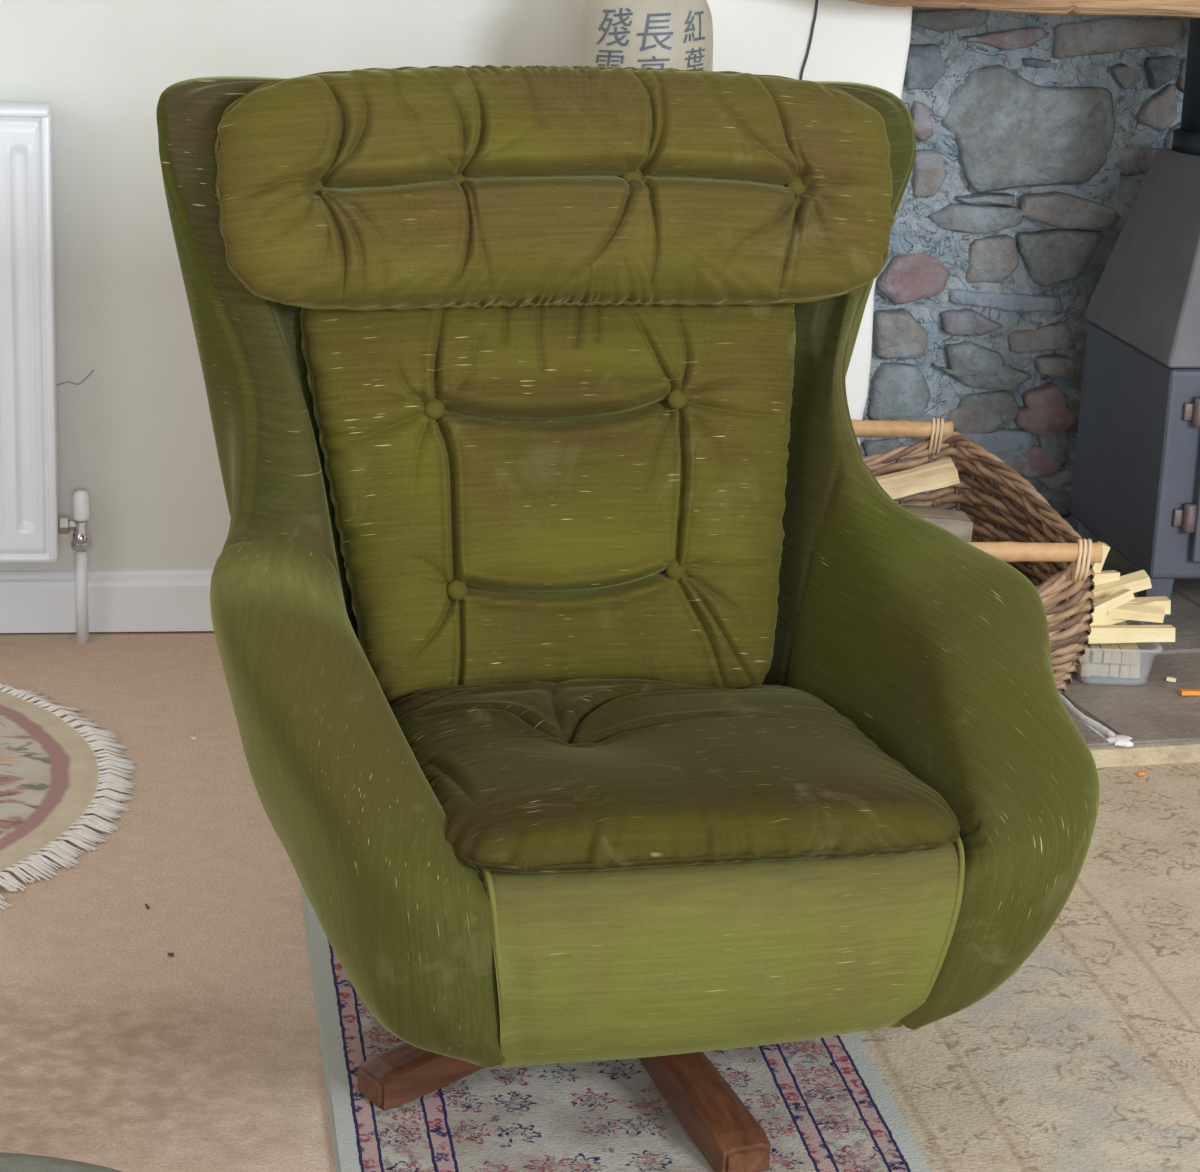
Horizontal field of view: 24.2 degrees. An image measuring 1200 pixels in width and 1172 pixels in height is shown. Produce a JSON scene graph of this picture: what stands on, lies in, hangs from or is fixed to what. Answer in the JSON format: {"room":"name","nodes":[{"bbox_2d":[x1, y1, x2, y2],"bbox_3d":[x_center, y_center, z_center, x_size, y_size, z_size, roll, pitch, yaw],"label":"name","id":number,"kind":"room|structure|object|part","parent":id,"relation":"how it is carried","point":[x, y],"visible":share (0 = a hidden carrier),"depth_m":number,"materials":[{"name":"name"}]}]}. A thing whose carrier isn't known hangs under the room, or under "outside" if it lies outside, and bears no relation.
{"room":"living room","nodes":[
{"label":"living room","id":0,"kind":"room"},
{"bbox_2d":[0,631,335,1171],"bbox_3d":[-0.272,0.577,2.461,7.500,0.001,6.400,2,16,0],"label":"floor","id":1,"kind":"structure","parent":0,"point":[118,1052],"depth_m":3.02,"materials":[{"name":"carpet"}]},
{"bbox_2d":[0,1152,122,1171],"bbox_3d":[-0.493,0.594,2.016,0.580,0.198,0.580,2,16,0],"label":"pouf","id":2,"kind":"object","parent":1,"relation":"on","point":[9,1162],"visible":1,"depth_m":2.20,"materials":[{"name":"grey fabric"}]},
{"bbox_2d":[0,682,138,909],"bbox_3d":[-1.132,0.246,3.458,1.106,0.013,1.109,2,16,0],"label":"round rug","id":3,"kind":"object","parent":1,"relation":"on","point":[52,780],"visible":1,"depth_m":3.50,"materials":[{"name":"beige fabric"}]},
{"bbox_2d":[301,884,931,1171],"bbox_3d":[0.028,0.533,2.634,0.553,0.009,1.350,0,16,-9],"label":"runner rug","id":4,"kind":"object","parent":1,"relation":"on","point":[823,1104],"visible":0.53,"depth_m":2.70,"materials":[{"name":"fabric"}]},
{"bbox_2d":[156,65,1099,1171],"bbox_3d":[0.026,0.003,2.728,0.827,0.954,0.784,-2,17,-15],"label":"armchair","id":5,"kind":"object","parent":4,"relation":"on","point":[596,692],"visible":1,"depth_m":2.74,"materials":[{"name":"fabric"}]},
{"bbox_3d":[-0.112,0.444,2.765,0.269,0.077,0.051,-9,20,-33],"label":"leg","id":6,"kind":"part","parent":5,"relation":"part of","materials":[{"name":"brown wood"}]},
{"bbox_3d":[-0.043,-0.096,2.885,0.524,0.424,0.145,-2,17,-15],"label":"seam cord","id":7,"kind":"part","parent":5,"relation":"part of","materials":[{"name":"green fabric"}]},
{"bbox_2d":[301,303,795,705],"bbox_3d":[-0.041,-0.094,2.873,0.522,0.424,0.175,-2,17,-15],"label":"cushion","id":8,"kind":"object","parent":5,"relation":"on","point":[497,493],"depth_m":2.83,"materials":[{"name":"green fabric"}]},
{"bbox_3d":[-0.040,-0.402,2.826,0.701,0.235,0.093,-2,17,-15],"label":"seam cord","id":9,"kind":"part","parent":5,"relation":"part of","materials":[{"name":"green fabric"}]},
{"bbox_2d":[218,65,893,308],"bbox_3d":[-0.039,-0.402,2.822,0.697,0.236,0.145,-2,17,-15],"label":"cushion","id":10,"kind":"object","parent":5,"relation":"on","point":[488,186],"depth_m":2.77,"materials":[{"name":"green fabric"}]},
{"bbox_2d":[390,675,957,872],"bbox_3d":[0.047,0.164,2.638,0.478,0.087,0.520,-2,17,-15],"label":"seat cushion","id":11,"kind":"object","parent":5,"relation":"on","point":[506,773],"depth_m":2.49,"materials":[{"name":"green fabric"}]},
{"bbox_3d":[0.079,0.469,2.704,0.051,0.077,0.294,-5,18,-23],"label":"leg","id":12,"kind":"part","parent":5,"relation":"part of","materials":[{"name":"brown wood"}]},
{"bbox_3d":[0.046,0.175,2.640,0.481,0.036,0.521,-2,17,-15],"label":"seam cord","id":13,"kind":"part","parent":5,"relation":"part of","materials":[{"name":"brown fabric"}]},
{"bbox_3d":[0.080,0.311,2.569,0.444,0.220,0.292,-2,17,-15],"label":"panel","id":14,"kind":"part","parent":5,"relation":"part of","materials":[{"name":"fabric"}]},
{"bbox_2d":[857,762,1199,1171],"bbox_3d":[1.222,0.519,2.847,2.140,0.005,2.080,0,16,-9],"label":"rug","id":15,"kind":"object","parent":1,"relation":"on","point":[1086,1058],"visible":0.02,"depth_m":2.91,"materials":[{"name":"beige fabric"}]},
{"bbox_3d":[0.037,-0.109,3.925,0.216,0.522,0.216,2,16,0],"label":"side table","id":16,"kind":"object","parent":1,"relation":"on","visible":0},
{"bbox_2d":[577,0,712,70],"bbox_3d":[0.056,-0.599,3.782,0.183,0.500,0.184,2,16,0],"label":"jar","id":17,"kind":"object","parent":16,"relation":"on","point":[657,34],"visible":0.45,"depth_m":3.67,"materials":[{"name":"ceramic"}]},
{"bbox_2d":[0,0,585,569],"bbox_3d":[-1.878,-1.095,3.696,4.000,2.400,0.120,0,16,-9],"label":"wall","id":18,"kind":"structure","parent":0,"point":[137,435],"depth_m":3.99,"materials":[{"name":"paint"}]},
{"bbox_2d":[0,102,58,561],"bbox_3d":[-1.316,-0.353,3.883,1.102,0.646,0.107,0,16,-9],"label":"radiator","id":19,"kind":"object","parent":18,"relation":"attached to","point":[29,492],"visible":1,"depth_m":3.92,"materials":[{"name":"metal"}]},
{"bbox_2d":[0,102,50,117],"bbox_3d":[-1.302,-0.654,3.783,1.098,0.012,0.082,0,16,-9],"label":"grille","id":20,"kind":"object","parent":19,"relation":"attached to","point":[7,109],"depth_m":3.83,"materials":[{"name":"metal"}]},
{"bbox_2d":[58,490,91,643],"bbox_3d":[-0.762,-0.028,4.066,0.048,0.229,0.027,0,16,-9],"label":"pipe","id":21,"kind":"object","parent":19,"relation":"attached to","point":[81,543],"visible":1,"depth_m":4.05,"materials":[{"name":"white metal"}]},
{"bbox_2d":[57,370,93,385],"bbox_3d":[-0.757,-0.301,4.040,0.055,0.024,0.002,0,16,-9],"label":"crack","id":22,"kind":"object","parent":18,"relation":"attached to","point":[93,370],"visible":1,"depth_m":4.04,"materials":[{"name":"grey"}]},
{"bbox_2d":[0,569,213,632],"bbox_3d":[-1.812,0.030,3.968,3.600,0.095,0.016,0,16,-9],"label":"baseboard","id":23,"kind":"structure","parent":18,"relation":"attached to","point":[31,601],"depth_m":4.13,"materials":[{"name":"white paint"}]},
{"bbox_2d":[706,0,912,445],"bbox_3d":[0.194,-1.159,4.191,0.446,2.400,0.610,0,16,-9],"label":"wall","id":24,"kind":"structure","parent":0,"point":[855,42],"depth_m":4.00,"materials":[{"name":"paint"}]},
{"bbox_2d":[800,0,817,79],"bbox_3d":[0.186,-0.507,4.054,0.229,1.215,0.024,-2,17,-15],"label":"hanging cord","id":25,"kind":"object","parent":24,"relation":"hanging from","point":[816,2],"visible":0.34,"depth_m":3.99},
{"bbox_2d":[860,6,1190,515],"bbox_3d":[0.852,-0.688,4.721,1.300,1.250,0.059,0,16,-9],"label":"wall","id":26,"kind":"structure","parent":0,"point":[1038,136],"depth_m":4.70,"materials":[{"name":"stone"}]},
{"bbox_2d":[971,515,1199,767],"bbox_3d":[0.976,0.046,4.378,1.903,0.040,1.173,-2,17,-15],"label":"hearth","id":27,"kind":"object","parent":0,"point":[1145,719],"depth_m":3.90,"materials":[{"name":"stone"}]},
{"bbox_2d":[851,417,1102,692],"bbox_3d":[0.407,-0.027,3.940,0.548,0.320,0.556,2,16,0],"label":"basket","id":28,"kind":"object","parent":27,"relation":"on","point":[1065,584],"visible":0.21,"depth_m":4.00,"materials":[{"name":"wicker"}]},
{"bbox_3d":[0.370,-0.233,4.141,0.303,0.031,0.027,2,16,-2],"label":"handle","id":29,"kind":"part","parent":28,"relation":"part of","materials":[{"name":"wood"}]},
{"bbox_3d":[0.415,-0.046,3.670,0.486,0.038,0.027,2,16,-1],"label":"handle","id":30,"kind":"part","parent":28,"relation":"part of","materials":[{"name":"wood"}]},
{"bbox_3d":[0.418,0.065,4.024,0.227,0.069,0.097,1,16,-4],"label":"log","id":31,"kind":"object","parent":28,"relation":"in","visible":0},
{"bbox_3d":[0.401,0.005,4.006,0.258,0.080,0.106,4,16,6],"label":"log","id":32,"kind":"object","parent":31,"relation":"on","visible":0},
{"bbox_2d":[900,505,972,541],"bbox_3d":[0.391,-0.072,3.956,0.265,0.092,0.099,1,16,-6],"label":"log","id":33,"kind":"object","parent":32,"relation":"on","point":[957,523],"visible":0.14,"depth_m":3.93,"materials":[{"name":"brown wood"}]},
{"bbox_2d":[875,458,959,498],"bbox_3d":[0.409,-0.141,3.985,0.205,0.074,0.053,-1,16,-10],"label":"log","id":34,"kind":"object","parent":33,"relation":"on","point":[943,473],"visible":0.52,"depth_m":3.97,"materials":[{"name":"brown wood"}]},
{"bbox_2d":[1070,148,1199,624],"bbox_3d":[1.023,-0.301,4.289,0.469,0.688,0.404,-1,16,-10],"label":"wood stove","id":35,"kind":"object","parent":27,"relation":"on","point":[1136,489],"visible":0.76,"depth_m":4.20,"materials":[{"name":"paint"}]},
{"bbox_3d":[0.778,-0.063,4.496,0.044,0.096,0.044,-1,16,-10],"label":"leg","id":36,"kind":"part","parent":35,"relation":"part of","materials":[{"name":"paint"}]},
{"bbox_2d":[1084,148,1199,367],"bbox_3d":[1.029,-0.503,4.241,0.469,0.274,0.382,-1,16,-10],"label":"hood","id":37,"kind":"object","parent":35,"relation":"attached to","point":[1144,304],"depth_m":4.20,"materials":[{"name":"metal"}]},
{"bbox_3d":[0.829,0.026,4.198,0.044,0.096,0.044,-1,16,-10],"label":"leg","id":38,"kind":"part","parent":35,"relation":"part of","materials":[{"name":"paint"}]},
{"bbox_3d":[0.856,-0.101,4.129,0.022,0.026,0.010,-1,16,-10],"label":"hinge plate","id":39,"kind":"part","parent":35,"relation":"part of","materials":[{"name":"silver metal"}]},
{"bbox_2d":[1172,18,1199,155],"bbox_3d":[0.979,-1.097,4.181,0.164,0.900,0.164,2,16,0],"label":"flue pipe","id":40,"kind":"object","parent":35,"relation":"on","point":[1186,138],"visible":1,"depth_m":4.25,"materials":[{"name":"black metal"}]},
{"bbox_3d":[0.862,-0.255,4.084,0.022,0.026,0.010,-1,16,-10],"label":"hinge plate","id":41,"kind":"part","parent":35,"relation":"part of","materials":[{"name":"silver metal"}]},
{"bbox_3d":[1.050,-0.164,4.138,0.350,0.260,0.026,-1,16,-10],"label":"door","id":42,"kind":"part","parent":35,"relation":"part of","materials":[{"name":"paint"}]},
{"bbox_2d":[1166,677,1175,681],"bbox_3d":[0.814,0.133,3.987,0.014,0.006,0.007,7,17,16],"label":"chip","id":43,"kind":"object","parent":27,"relation":"on","point":[1171,679],"visible":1,"depth_m":3.98,"materials":[{"name":"beige wood"}]},
{"bbox_2d":[1178,689,1199,695],"bbox_3d":[0.829,0.149,3.931,0.031,0.008,0.012,-1,17,-11],"label":"scrap","id":44,"kind":"object","parent":27,"relation":"on","point":[1185,692],"visible":1,"depth_m":3.93,"materials":[{"name":"orange wood"}]},
{"bbox_3d":[0.725,0.087,4.042,0.128,0.059,0.224,2,16,-2],"label":"tub","id":45,"kind":"object","parent":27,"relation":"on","visible":0},
{"bbox_2d":[1076,660,1091,676],"bbox_3d":[0.689,0.098,4.046,0.014,0.019,0.155,2,16,-1],"label":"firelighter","id":46,"kind":"object","parent":45,"relation":"in","point":[1084,669],"visible":0.27,"depth_m":3.97,"materials":[{"name":"white"}]},
{"bbox_2d":[1080,645,1089,662],"bbox_3d":[0.689,0.080,4.038,0.013,0.018,0.152,3,16,1],"label":"stick","id":47,"kind":"object","parent":46,"relation":"on","point":[1085,658],"visible":0.14,"depth_m":3.97,"materials":[{"name":"brown wood"}]},
{"bbox_2d":[1089,657,1099,675],"bbox_3d":[0.703,0.098,4.048,0.013,0.018,0.153,2,16,0],"label":"stick","id":48,"kind":"object","parent":45,"relation":"in","point":[1095,667],"visible":0.32,"depth_m":3.98,"materials":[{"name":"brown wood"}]},
{"bbox_2d":[1087,643,1102,662],"bbox_3d":[0.704,0.079,4.041,0.014,0.019,0.154,2,16,-1],"label":"stick","id":49,"kind":"object","parent":48,"relation":"on","point":[1095,655],"visible":0.41,"depth_m":3.97,"materials":[{"name":"brown wood"}]},
{"bbox_2d":[1099,661,1108,676],"bbox_3d":[0.718,0.099,4.045,0.014,0.019,0.155,3,16,1],"label":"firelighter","id":50,"kind":"object","parent":45,"relation":"in","point":[1104,668],"visible":0.32,"depth_m":3.97,"materials":[{"name":"white"}]},
{"bbox_2d":[1098,643,1111,663],"bbox_3d":[0.719,0.081,4.038,0.014,0.019,0.152,2,16,-2],"label":"stick","id":51,"kind":"object","parent":50,"relation":"on","point":[1107,652],"visible":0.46,"depth_m":3.97,"materials":[{"name":"brown wood"}]},
{"bbox_2d":[1108,663,1118,676],"bbox_3d":[0.732,0.099,4.048,0.014,0.019,0.155,3,16,1],"label":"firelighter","id":52,"kind":"object","parent":45,"relation":"in","point":[1113,671],"visible":0.27,"depth_m":3.98,"materials":[{"name":"white"}]},
{"bbox_2d":[1108,643,1120,663],"bbox_3d":[0.733,0.081,4.040,0.014,0.019,0.155,2,16,0],"label":"stick","id":53,"kind":"object","parent":52,"relation":"on","point":[1116,652],"visible":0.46,"depth_m":3.97,"materials":[{"name":"brown wood"}]},
{"bbox_2d":[1092,570,1151,598],"bbox_3d":[0.729,0.006,4.042,0.136,0.052,0.026,-2,17,-14],"label":"stick","id":54,"kind":"object","parent":45,"relation":"on","point":[1137,581],"visible":0.53,"depth_m":4.04,"materials":[{"name":"brown wood"}]},
{"bbox_2d":[1093,570,1119,584],"bbox_3d":[0.705,-0.011,4.054,0.094,0.026,0.028,1,16,-4],"label":"stick","id":55,"kind":"object","parent":54,"relation":"on","point":[1102,577],"visible":0.43,"depth_m":4.04,"materials":[{"name":"brown wood"}]},
{"bbox_2d":[1093,541,1109,572],"bbox_3d":[0.720,-0.033,4.059,0.031,0.061,0.021,-1,16,-10],"label":"stick","id":56,"kind":"object","parent":55,"relation":"on","point":[1097,567],"visible":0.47,"depth_m":4.05,"materials":[{"name":"beige wood"}]},
{"bbox_2d":[1119,664,1129,677],"bbox_3d":[0.747,0.100,4.046,0.014,0.019,0.155,2,16,1],"label":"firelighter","id":57,"kind":"object","parent":45,"relation":"in","point":[1124,669],"visible":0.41,"depth_m":3.97,"materials":[{"name":"white"}]},
{"bbox_2d":[1112,624,1131,664],"bbox_3d":[0.747,0.082,4.038,0.014,0.019,0.153,2,16,0],"label":"stick","id":58,"kind":"object","parent":57,"relation":"on","point":[1126,654],"visible":0.46,"depth_m":3.97,"materials":[{"name":"brown wood"}]},
{"bbox_2d":[1088,625,1174,643],"bbox_3d":[0.739,0.069,3.963,0.154,0.028,0.030,2,16,-2],"label":"stick","id":59,"kind":"object","parent":45,"relation":"in","point":[1099,633],"visible":0.73,"depth_m":3.95,"materials":[{"name":"brown wood"}]},
{"bbox_2d":[1092,589,1134,617],"bbox_3d":[0.717,0.026,3.961,0.085,0.038,0.021,-7,18,-28],"label":"stick","id":60,"kind":"object","parent":59,"relation":"on","point":[1117,599],"visible":0.73,"depth_m":3.96,"materials":[{"name":"beige wood"}]},
{"bbox_2d":[1090,597,1154,625],"bbox_3d":[0.730,0.042,3.992,0.140,0.038,0.028,-4,17,-21],"label":"stick","id":61,"kind":"object","parent":59,"relation":"on","point":[1102,619],"visible":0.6,"depth_m":3.98,"materials":[{"name":"beige wood"}]},
{"bbox_2d":[1094,596,1170,613],"bbox_3d":[0.758,0.029,4.019,0.119,0.027,0.032,1,16,-4],"label":"stick","id":62,"kind":"object","parent":61,"relation":"on","point":[1164,602],"visible":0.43,"depth_m":4.01,"materials":[{"name":"brown wood"}]},
{"bbox_2d":[1107,603,1164,622],"bbox_3d":[0.762,0.037,3.981,0.080,0.023,0.022,3,16,4],"label":"stick","id":63,"kind":"object","parent":59,"relation":"on","point":[1126,611],"visible":0.97,"depth_m":3.97,"materials":[{"name":"brown wood"}]},
{"bbox_2d":[1129,665,1139,677],"bbox_3d":[0.761,0.101,4.048,0.014,0.019,0.153,2,16,0],"label":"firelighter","id":64,"kind":"object","parent":45,"relation":"in","point":[1134,672],"visible":0.27,"depth_m":3.98,"materials":[{"name":"white"}]},
{"bbox_2d":[1117,622,1140,664],"bbox_3d":[0.762,0.082,4.039,0.014,0.019,0.154,3,16,2],"label":"stick","id":65,"kind":"object","parent":64,"relation":"on","point":[1136,654],"visible":0.46,"depth_m":3.97,"materials":[{"name":"brown wood"}]},
{"label":"wall","id":66,"kind":"structure","parent":0,"visible":0},
{"bbox_2d":[848,0,1199,17],"bbox_3d":[0.989,-0.897,4.011,1.500,0.182,0.182,0,16,-9],"label":"mantel beam","id":67,"kind":"structure","parent":66,"relation":"attached to","point":[1173,8],"depth_m":3.92,"materials":[{"name":"brown wood"}]}
]}

